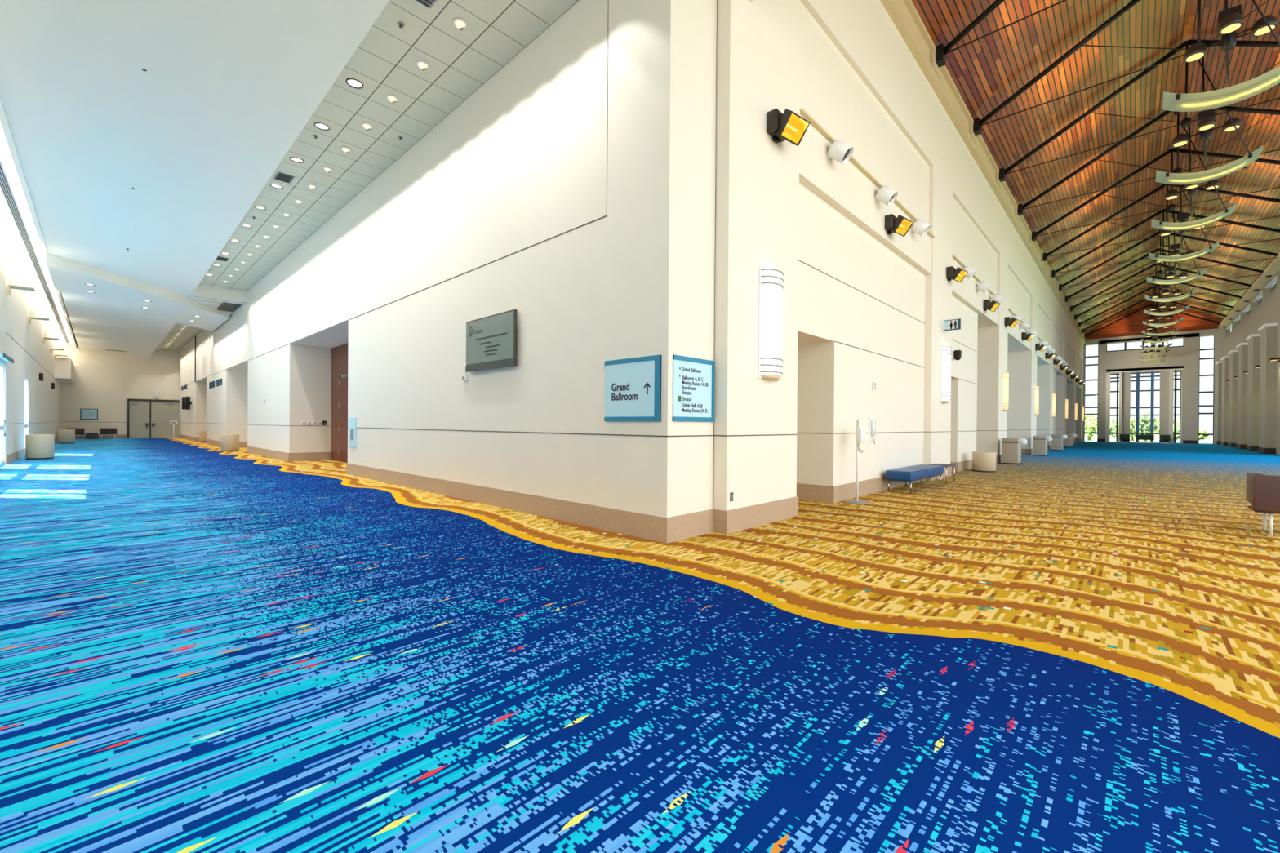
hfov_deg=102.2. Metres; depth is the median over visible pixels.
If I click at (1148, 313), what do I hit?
glass tray
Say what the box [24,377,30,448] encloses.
window
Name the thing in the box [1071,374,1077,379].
floodlight
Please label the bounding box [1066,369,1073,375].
floodlight
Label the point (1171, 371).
trim
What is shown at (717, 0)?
trim
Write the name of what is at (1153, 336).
pendant light
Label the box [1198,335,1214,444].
window
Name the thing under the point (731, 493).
wall outlet
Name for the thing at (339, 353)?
trim
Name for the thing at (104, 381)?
wall
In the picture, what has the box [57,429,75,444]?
litter bin
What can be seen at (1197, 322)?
wall
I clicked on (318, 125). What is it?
recessed light
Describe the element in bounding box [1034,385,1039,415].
wall sconce
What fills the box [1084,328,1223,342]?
trim
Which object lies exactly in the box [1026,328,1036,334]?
spotlight
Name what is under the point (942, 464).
side table
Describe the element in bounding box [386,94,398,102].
light
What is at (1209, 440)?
ground
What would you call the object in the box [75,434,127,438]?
baseboard
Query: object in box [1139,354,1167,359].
glass tray
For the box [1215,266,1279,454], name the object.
wall
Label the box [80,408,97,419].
sign
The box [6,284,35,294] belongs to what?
uplight
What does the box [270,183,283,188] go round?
recessed light
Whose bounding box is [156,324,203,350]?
ceiling
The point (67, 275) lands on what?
ceiling beam
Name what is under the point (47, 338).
glass shelf
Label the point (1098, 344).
window
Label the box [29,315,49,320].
glass shelf
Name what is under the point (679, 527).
baseboard
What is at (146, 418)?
door
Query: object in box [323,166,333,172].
light
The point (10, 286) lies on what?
glass shelf
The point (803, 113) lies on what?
trim
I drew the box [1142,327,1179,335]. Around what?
glass tray
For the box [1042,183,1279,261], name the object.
roof truss
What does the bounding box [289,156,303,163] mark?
recessed light
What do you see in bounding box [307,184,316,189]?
light
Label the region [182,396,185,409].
loudspeaker
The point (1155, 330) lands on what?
pendant light
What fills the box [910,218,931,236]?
spotlight
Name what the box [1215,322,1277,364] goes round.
trim
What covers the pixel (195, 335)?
trim
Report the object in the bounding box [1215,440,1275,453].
baseboard
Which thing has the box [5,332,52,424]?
trim
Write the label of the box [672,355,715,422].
sign
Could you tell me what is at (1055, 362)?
floodlight
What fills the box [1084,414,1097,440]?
tree
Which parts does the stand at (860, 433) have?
plate, post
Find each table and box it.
[84,431,98,439]
[927,463,955,484]
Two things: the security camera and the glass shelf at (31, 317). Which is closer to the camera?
the security camera
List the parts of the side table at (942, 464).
leg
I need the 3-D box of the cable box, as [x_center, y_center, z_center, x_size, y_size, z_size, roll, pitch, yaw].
[-3.440,-1.070,10.120,0.146,0.350,0.070,1,0,44]
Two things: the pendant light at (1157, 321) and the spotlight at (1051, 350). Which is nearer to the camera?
the spotlight at (1051, 350)
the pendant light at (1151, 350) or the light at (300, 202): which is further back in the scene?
the pendant light at (1151, 350)
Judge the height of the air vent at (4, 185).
0.012 m
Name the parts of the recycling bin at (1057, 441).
lid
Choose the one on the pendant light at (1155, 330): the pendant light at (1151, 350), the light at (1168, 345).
the light at (1168, 345)
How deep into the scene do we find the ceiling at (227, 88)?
10.33 m
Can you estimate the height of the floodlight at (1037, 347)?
0.446 m
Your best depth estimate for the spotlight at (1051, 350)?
33.28 m
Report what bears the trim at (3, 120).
attached to the wall at (43, 403)
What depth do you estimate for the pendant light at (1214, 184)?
16.57 m
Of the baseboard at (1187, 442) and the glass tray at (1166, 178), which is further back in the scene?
the baseboard at (1187, 442)
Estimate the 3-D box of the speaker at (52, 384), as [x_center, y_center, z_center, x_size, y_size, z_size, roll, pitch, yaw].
[-38.511,-2.609,33.878,0.240,0.520,0.140,1,0,44]
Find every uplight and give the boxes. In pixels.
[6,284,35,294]
[27,315,49,324]
[42,337,59,342]
[49,347,64,353]
[53,354,67,359]
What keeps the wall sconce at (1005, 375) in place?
attached to the wall at (846, 63)
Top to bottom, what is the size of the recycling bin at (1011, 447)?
1.060 m
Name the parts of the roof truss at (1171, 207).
tie rod, web rod, king rod, tie rod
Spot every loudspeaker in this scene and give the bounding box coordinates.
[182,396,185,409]
[185,396,191,409]
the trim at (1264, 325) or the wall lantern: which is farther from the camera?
the trim at (1264, 325)
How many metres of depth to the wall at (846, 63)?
9.76 m
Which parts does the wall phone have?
plate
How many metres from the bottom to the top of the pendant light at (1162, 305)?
3.334 m
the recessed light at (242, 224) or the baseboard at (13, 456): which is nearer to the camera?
the recessed light at (242, 224)
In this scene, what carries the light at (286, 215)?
attached to the ceiling at (460, 62)
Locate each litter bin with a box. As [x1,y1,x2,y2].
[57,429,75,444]
[199,430,206,441]
[221,434,239,451]
[972,451,995,472]
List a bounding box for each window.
[0,364,5,466]
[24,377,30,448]
[1084,344,1098,441]
[1106,337,1183,351]
[1110,370,1181,443]
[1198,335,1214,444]
[1242,304,1249,312]
[1252,291,1262,306]
[1264,275,1276,288]
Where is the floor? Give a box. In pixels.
[0,437,1279,852]
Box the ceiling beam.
[45,253,229,331]
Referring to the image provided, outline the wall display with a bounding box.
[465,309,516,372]
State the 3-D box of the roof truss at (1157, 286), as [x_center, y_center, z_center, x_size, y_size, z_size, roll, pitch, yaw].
[36.199,-10.984,36.091,10.160,2.933,0.320,1,0,44]
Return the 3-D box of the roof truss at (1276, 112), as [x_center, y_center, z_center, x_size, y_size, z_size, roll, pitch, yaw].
[20.797,-11.037,19.964,10.160,2.933,0.320,1,0,44]
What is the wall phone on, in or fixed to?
attached to the wall at (846, 63)
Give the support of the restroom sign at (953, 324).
attached to the wall at (846, 63)
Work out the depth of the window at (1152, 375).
54.77 m
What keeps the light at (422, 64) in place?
attached to the ceiling at (460, 62)
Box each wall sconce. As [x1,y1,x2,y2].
[758,266,783,381]
[940,345,951,403]
[1002,372,1008,411]
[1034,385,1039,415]
[1051,393,1056,417]
[1064,399,1068,419]
[1074,403,1077,420]
[1081,405,1084,421]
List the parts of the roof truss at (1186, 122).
tie rod, web rod, king rod, web rod, tie rod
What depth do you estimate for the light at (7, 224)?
19.47 m
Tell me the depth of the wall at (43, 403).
21.41 m
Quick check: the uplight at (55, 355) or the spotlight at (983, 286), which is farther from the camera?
the uplight at (55, 355)
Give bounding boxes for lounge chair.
[25,434,54,459]
[1245,472,1279,534]
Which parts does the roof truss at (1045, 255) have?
tie rod, web rod, king rod, web rod, tie rod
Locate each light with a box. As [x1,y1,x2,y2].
[0,122,74,346]
[0,189,66,345]
[154,391,159,396]
[230,239,239,242]
[240,223,252,227]
[254,205,266,209]
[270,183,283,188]
[271,224,279,228]
[282,213,290,217]
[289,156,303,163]
[294,199,302,204]
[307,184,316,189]
[314,122,329,130]
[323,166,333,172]
[340,146,351,152]
[346,77,363,88]
[361,123,372,129]
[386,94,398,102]
[416,60,429,70]
[453,17,466,30]
[1139,328,1167,359]
[1139,331,1164,364]
[1140,309,1172,349]
[1140,320,1169,355]
[1141,301,1175,342]
[1142,274,1184,326]
[1142,288,1179,335]
[1143,261,1190,315]
[1145,236,1197,302]
[1146,209,1206,284]
[1148,184,1219,262]
[1151,124,1236,231]
[1155,56,1263,186]
[1161,0,1279,115]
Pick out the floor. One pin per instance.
(204, 648)
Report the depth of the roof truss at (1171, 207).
23.43 m
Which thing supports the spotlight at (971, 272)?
attached to the wall at (846, 63)
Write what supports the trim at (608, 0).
attached to the wall at (520, 163)
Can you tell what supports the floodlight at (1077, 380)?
attached to the wall at (846, 63)
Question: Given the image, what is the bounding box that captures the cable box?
[462,362,467,381]
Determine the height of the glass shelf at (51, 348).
0.050 m
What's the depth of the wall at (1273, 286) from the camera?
37.86 m
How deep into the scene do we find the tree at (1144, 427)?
60.14 m
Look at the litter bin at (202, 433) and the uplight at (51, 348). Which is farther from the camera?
the litter bin at (202, 433)
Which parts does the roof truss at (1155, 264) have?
tie rod, king rod, tie rod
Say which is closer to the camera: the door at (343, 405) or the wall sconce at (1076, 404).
the door at (343, 405)
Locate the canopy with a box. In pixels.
[0,353,13,363]
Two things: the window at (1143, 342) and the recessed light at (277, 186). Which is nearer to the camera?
the recessed light at (277, 186)
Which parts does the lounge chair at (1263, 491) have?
armrest, seat frame, leg, backrest, leg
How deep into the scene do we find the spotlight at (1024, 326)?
25.15 m
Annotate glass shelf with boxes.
[8,284,35,291]
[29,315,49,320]
[43,337,59,340]
[51,347,64,351]
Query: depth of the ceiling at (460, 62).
10.37 m
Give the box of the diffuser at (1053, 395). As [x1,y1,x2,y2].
[1052,394,1055,415]
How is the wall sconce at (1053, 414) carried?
attached to the wall at (846, 63)
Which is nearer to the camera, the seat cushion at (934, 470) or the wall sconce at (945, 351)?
the seat cushion at (934, 470)
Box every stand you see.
[169,420,177,438]
[842,420,871,505]
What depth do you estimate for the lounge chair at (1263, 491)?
7.34 m
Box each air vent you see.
[0,162,69,342]
[216,302,241,311]
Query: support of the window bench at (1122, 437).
on the floor
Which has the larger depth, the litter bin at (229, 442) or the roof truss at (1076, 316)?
the roof truss at (1076, 316)
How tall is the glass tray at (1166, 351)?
0.383 m
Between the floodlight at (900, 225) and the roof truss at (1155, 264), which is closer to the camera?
the floodlight at (900, 225)
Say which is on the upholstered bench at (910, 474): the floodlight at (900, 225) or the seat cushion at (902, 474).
the seat cushion at (902, 474)
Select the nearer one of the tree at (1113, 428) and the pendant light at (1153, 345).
the pendant light at (1153, 345)
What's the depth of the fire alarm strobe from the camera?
11.52 m
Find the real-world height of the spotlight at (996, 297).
0.435 m
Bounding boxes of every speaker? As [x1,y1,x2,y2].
[39,373,43,382]
[51,382,54,391]
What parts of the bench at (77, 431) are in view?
backrest, seat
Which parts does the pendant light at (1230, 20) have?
lamp arm, hanger rod, lamp arm, hanger rod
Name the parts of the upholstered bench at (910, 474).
frame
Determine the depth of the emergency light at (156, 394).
45.42 m
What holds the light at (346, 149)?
attached to the ceiling at (460, 62)
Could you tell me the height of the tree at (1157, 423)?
2.836 m
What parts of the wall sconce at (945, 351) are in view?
plate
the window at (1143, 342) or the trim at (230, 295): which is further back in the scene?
the window at (1143, 342)
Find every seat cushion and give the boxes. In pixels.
[885,467,928,481]
[905,464,943,477]
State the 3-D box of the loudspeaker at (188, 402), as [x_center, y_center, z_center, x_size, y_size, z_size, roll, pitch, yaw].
[-35.126,-1.818,40.183,0.440,1.000,0.360,1,0,44]
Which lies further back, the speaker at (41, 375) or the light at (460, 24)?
the speaker at (41, 375)
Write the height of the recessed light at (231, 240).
0.019 m
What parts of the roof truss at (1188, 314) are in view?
tie rod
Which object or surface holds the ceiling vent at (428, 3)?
attached to the ceiling at (460, 62)
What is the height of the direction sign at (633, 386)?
0.850 m
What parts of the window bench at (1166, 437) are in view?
seat, backrest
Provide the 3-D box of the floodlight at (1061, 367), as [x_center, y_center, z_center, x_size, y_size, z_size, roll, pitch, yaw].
[32.135,-4.466,39.161,0.467,0.446,0.538,1,0,44]
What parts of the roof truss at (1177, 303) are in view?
tie rod, tie rod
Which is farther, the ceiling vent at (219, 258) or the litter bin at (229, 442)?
the litter bin at (229, 442)
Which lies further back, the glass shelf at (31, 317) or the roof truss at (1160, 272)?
the roof truss at (1160, 272)
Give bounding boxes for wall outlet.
[729,492,733,501]
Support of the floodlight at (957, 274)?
attached to the wall at (846, 63)
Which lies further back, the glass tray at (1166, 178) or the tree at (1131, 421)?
the tree at (1131, 421)
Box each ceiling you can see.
[0,0,389,357]
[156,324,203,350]
[199,0,578,291]
[911,0,1279,334]
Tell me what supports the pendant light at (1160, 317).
hanging from the roof truss at (1157, 286)
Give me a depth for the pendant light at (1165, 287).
29.45 m
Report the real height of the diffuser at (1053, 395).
1.580 m
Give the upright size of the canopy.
0.120 m
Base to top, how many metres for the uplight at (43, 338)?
0.300 m
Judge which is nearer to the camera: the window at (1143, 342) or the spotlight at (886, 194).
the spotlight at (886, 194)
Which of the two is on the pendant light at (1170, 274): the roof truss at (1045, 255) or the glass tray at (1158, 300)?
the glass tray at (1158, 300)
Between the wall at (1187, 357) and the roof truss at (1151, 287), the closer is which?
the roof truss at (1151, 287)
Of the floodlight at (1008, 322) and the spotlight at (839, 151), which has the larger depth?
the floodlight at (1008, 322)
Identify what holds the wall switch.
attached to the wall at (520, 163)
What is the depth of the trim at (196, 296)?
25.06 m
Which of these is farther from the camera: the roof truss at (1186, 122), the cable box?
the roof truss at (1186, 122)
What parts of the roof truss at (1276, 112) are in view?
tie rod, web rod, king rod, web rod, tie rod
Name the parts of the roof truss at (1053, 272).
tie rod, web rod, king rod, web rod, tie rod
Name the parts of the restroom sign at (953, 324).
sign panel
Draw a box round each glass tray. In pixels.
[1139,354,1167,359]
[1139,359,1164,364]
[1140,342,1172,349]
[1140,349,1169,355]
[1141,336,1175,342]
[1142,316,1184,326]
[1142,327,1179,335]
[1143,304,1190,315]
[1145,288,1197,302]
[1146,268,1206,284]
[1148,240,1219,262]
[1151,203,1236,230]
[1155,145,1263,184]
[1161,65,1279,111]
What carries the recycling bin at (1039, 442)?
on the floor
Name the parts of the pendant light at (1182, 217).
hanger rod, hanger rod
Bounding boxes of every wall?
[0,227,74,464]
[60,342,179,435]
[178,0,648,513]
[644,0,1083,517]
[1082,331,1224,444]
[1084,305,1219,339]
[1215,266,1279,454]
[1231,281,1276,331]
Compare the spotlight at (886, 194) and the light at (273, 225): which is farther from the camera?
the light at (273, 225)
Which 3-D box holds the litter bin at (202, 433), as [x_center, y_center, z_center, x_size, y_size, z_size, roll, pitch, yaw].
[-31.669,0.705,37.606,0.646,0.825,0.646,1,0,44]
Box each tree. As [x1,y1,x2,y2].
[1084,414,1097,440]
[1110,418,1133,440]
[1129,417,1142,440]
[1133,412,1157,441]
[1153,417,1179,436]
[1173,426,1179,442]
[1199,428,1208,439]
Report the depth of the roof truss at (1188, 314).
52.20 m
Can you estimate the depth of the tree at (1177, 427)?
57.40 m
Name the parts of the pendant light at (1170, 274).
hanger rod, hanger rod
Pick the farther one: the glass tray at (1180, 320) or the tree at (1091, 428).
the tree at (1091, 428)
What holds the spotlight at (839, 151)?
attached to the wall at (846, 63)
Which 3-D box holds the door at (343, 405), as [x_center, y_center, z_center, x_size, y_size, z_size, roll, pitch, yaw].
[-10.879,-0.305,19.124,1.820,3.300,0.129,1,0,44]
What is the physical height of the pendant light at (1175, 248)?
3.334 m
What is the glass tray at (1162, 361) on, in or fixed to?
on the pendant light at (1151, 350)
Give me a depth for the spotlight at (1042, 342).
30.35 m
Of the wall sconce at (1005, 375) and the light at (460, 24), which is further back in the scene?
the wall sconce at (1005, 375)
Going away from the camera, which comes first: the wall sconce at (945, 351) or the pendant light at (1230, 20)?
the pendant light at (1230, 20)
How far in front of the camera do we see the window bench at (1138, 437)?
53.01 m
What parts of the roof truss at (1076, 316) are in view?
tie rod, tie rod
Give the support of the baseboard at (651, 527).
attached to the wall at (520, 163)
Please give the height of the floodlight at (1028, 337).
0.446 m
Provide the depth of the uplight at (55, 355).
35.93 m
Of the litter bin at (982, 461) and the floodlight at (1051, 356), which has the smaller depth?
the litter bin at (982, 461)
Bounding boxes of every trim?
[0,97,76,347]
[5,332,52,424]
[175,284,246,325]
[186,0,666,436]
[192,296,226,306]
[194,335,195,382]
[330,342,348,461]
[666,0,1053,508]
[800,107,1078,376]
[880,0,1279,343]
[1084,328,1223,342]
[1105,368,1183,443]
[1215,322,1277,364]
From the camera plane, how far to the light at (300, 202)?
14.85 m
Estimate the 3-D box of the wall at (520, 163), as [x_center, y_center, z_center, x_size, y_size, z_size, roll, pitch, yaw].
[-20.173,-2.906,27.303,57.600,8.300,1.660,1,0,44]
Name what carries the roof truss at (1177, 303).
attached to the wall at (1248, 405)
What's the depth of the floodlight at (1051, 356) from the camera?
32.70 m
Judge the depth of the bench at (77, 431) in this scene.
41.39 m
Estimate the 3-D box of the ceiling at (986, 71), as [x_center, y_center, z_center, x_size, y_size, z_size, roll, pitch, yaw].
[29.100,-11.232,28.698,11.000,2.720,68.700,1,0,44]
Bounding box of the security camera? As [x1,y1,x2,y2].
[951,350,961,359]
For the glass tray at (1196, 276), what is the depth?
22.99 m
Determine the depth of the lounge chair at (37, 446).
19.68 m
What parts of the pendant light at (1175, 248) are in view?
hanger rod, hanger rod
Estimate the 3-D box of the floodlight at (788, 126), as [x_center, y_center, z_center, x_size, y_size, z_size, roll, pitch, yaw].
[2.265,-4.570,7.841,0.467,0.446,0.538,1,0,44]
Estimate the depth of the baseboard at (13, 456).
19.26 m
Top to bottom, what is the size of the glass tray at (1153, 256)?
0.383 m
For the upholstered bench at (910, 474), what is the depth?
11.89 m
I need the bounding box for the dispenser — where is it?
[855,427,866,442]
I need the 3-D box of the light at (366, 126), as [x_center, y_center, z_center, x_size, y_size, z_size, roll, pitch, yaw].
[-5.857,-6.414,11.084,0.210,0.085,0.210,1,0,44]
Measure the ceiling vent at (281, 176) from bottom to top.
0.030 m
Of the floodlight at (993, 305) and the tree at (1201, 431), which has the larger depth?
the tree at (1201, 431)
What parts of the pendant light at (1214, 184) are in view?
hanger rod, hanger rod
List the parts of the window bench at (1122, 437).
seat, backrest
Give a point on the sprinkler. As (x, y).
(400, 24)
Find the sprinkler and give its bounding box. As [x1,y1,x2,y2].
[397,21,404,28]
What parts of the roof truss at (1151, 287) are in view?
tie rod, tie rod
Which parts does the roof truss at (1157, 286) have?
tie rod, tie rod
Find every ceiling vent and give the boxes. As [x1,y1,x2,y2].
[215,256,229,261]
[273,172,294,182]
[416,0,436,8]
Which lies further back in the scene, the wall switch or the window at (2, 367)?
the wall switch
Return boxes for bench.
[66,428,84,439]
[99,428,116,439]
[885,464,943,493]
[1120,434,1129,442]
[1135,434,1154,443]
[1160,435,1170,443]
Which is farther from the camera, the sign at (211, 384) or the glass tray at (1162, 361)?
the glass tray at (1162, 361)
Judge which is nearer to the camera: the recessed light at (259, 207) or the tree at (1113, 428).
the recessed light at (259, 207)
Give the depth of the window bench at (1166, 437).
52.06 m
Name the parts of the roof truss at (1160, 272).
tie rod, king rod, tie rod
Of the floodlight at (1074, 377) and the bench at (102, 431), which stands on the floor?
the bench at (102, 431)
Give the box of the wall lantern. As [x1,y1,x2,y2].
[1268,357,1279,361]
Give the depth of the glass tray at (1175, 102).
10.20 m
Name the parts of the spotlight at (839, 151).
wall plate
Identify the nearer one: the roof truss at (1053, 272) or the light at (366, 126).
the light at (366, 126)
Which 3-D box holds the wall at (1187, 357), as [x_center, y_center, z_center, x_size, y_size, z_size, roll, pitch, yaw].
[53.214,-3.884,54.249,11.100,11.150,2.000,1,0,44]
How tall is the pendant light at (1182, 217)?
3.334 m
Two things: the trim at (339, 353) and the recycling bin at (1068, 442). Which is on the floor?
the recycling bin at (1068, 442)
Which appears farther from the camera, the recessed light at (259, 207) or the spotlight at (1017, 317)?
the spotlight at (1017, 317)
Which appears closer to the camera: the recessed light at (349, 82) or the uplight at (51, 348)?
the recessed light at (349, 82)
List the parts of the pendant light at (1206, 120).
hanger rod, hanger rod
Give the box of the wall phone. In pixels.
[868,417,875,444]
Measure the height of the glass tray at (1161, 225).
0.383 m
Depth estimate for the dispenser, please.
10.06 m
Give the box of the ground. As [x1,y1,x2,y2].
[1084,434,1213,444]
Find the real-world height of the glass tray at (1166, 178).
0.383 m
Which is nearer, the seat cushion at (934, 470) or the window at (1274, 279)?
the seat cushion at (934, 470)
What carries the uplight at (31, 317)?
attached to the wall at (43, 403)
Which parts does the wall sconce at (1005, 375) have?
plate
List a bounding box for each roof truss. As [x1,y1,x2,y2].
[935,0,1066,67]
[973,0,1279,135]
[999,39,1279,182]
[1017,106,1279,215]
[1031,147,1279,241]
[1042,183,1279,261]
[1051,208,1279,277]
[1058,231,1277,290]
[1064,248,1271,302]
[1070,262,1259,311]
[1074,275,1248,319]
[1078,286,1239,326]
[1081,297,1232,333]
[1084,303,1226,338]
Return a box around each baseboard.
[5,436,57,464]
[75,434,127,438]
[178,434,665,542]
[664,438,1082,543]
[1097,438,1198,444]
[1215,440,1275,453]
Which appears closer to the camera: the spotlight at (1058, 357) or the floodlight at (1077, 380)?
the spotlight at (1058, 357)
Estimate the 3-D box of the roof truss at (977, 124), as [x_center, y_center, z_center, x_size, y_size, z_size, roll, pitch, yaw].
[14.637,-11.059,13.513,10.160,2.933,0.320,1,0,44]
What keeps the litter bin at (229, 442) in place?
on the floor
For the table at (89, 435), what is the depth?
41.53 m
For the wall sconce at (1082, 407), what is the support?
attached to the wall at (846, 63)
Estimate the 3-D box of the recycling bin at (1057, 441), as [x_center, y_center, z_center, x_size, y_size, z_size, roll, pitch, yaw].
[27.555,1.047,33.935,0.781,1.060,0.770,1,0,44]
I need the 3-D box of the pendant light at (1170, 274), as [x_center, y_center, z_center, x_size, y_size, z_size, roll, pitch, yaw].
[26.931,-8.086,26.203,1.840,3.334,1.110,1,0,44]
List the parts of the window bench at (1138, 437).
seat, backrest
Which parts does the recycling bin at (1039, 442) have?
lid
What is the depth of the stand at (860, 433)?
10.11 m
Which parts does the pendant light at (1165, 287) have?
hanger rod, hanger rod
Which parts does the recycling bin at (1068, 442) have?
lid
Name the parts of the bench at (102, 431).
seat, backrest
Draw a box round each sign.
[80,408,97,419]
[208,378,222,388]
[604,354,661,421]
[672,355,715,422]
[942,318,960,330]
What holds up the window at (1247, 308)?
in the wall at (1248, 405)
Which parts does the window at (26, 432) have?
frame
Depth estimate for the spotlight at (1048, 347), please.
31.79 m
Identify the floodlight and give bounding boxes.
[766,108,810,146]
[884,213,913,236]
[946,266,968,282]
[983,299,1000,311]
[1004,316,1019,327]
[1021,332,1034,341]
[1035,343,1046,351]
[1044,352,1054,359]
[1053,359,1062,365]
[1059,364,1067,370]
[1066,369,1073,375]
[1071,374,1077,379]
[1075,377,1082,382]
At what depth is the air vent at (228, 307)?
26.35 m
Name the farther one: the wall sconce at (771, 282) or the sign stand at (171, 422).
the sign stand at (171, 422)
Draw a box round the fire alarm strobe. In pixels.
[871,381,876,391]
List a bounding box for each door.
[127,398,179,438]
[337,373,347,462]
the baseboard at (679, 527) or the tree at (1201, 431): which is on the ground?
the tree at (1201, 431)
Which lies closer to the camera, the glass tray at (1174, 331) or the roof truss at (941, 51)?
the roof truss at (941, 51)
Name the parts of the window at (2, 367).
door pull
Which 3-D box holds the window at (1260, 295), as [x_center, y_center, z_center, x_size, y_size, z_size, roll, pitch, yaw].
[43.677,-8.862,36.409,0.170,0.800,4.300,1,0,44]
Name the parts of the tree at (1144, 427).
crown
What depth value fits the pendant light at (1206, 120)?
13.32 m
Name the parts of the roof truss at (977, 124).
tie rod, web rod, king rod, web rod, tie rod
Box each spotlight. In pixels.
[826,139,853,164]
[875,185,897,205]
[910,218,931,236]
[963,266,976,279]
[976,280,991,293]
[989,293,1003,302]
[1011,314,1022,323]
[1019,321,1030,330]
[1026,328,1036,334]
[1038,339,1048,345]
[1044,344,1051,351]
[1047,347,1055,353]
[1055,355,1062,359]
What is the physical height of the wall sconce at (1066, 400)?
1.660 m
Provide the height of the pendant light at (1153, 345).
3.334 m
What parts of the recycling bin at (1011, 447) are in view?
lid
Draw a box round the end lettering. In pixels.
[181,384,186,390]
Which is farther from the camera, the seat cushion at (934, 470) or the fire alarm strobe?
the seat cushion at (934, 470)
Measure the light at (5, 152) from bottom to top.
0.060 m
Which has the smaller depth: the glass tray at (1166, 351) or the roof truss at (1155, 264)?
the roof truss at (1155, 264)
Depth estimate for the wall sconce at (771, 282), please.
7.70 m
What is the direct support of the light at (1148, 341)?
on the pendant light at (1157, 321)
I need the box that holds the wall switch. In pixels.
[322,420,326,425]
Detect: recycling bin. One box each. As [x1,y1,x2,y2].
[1000,438,1027,464]
[1032,435,1052,456]
[1050,434,1067,450]
[1062,433,1076,447]

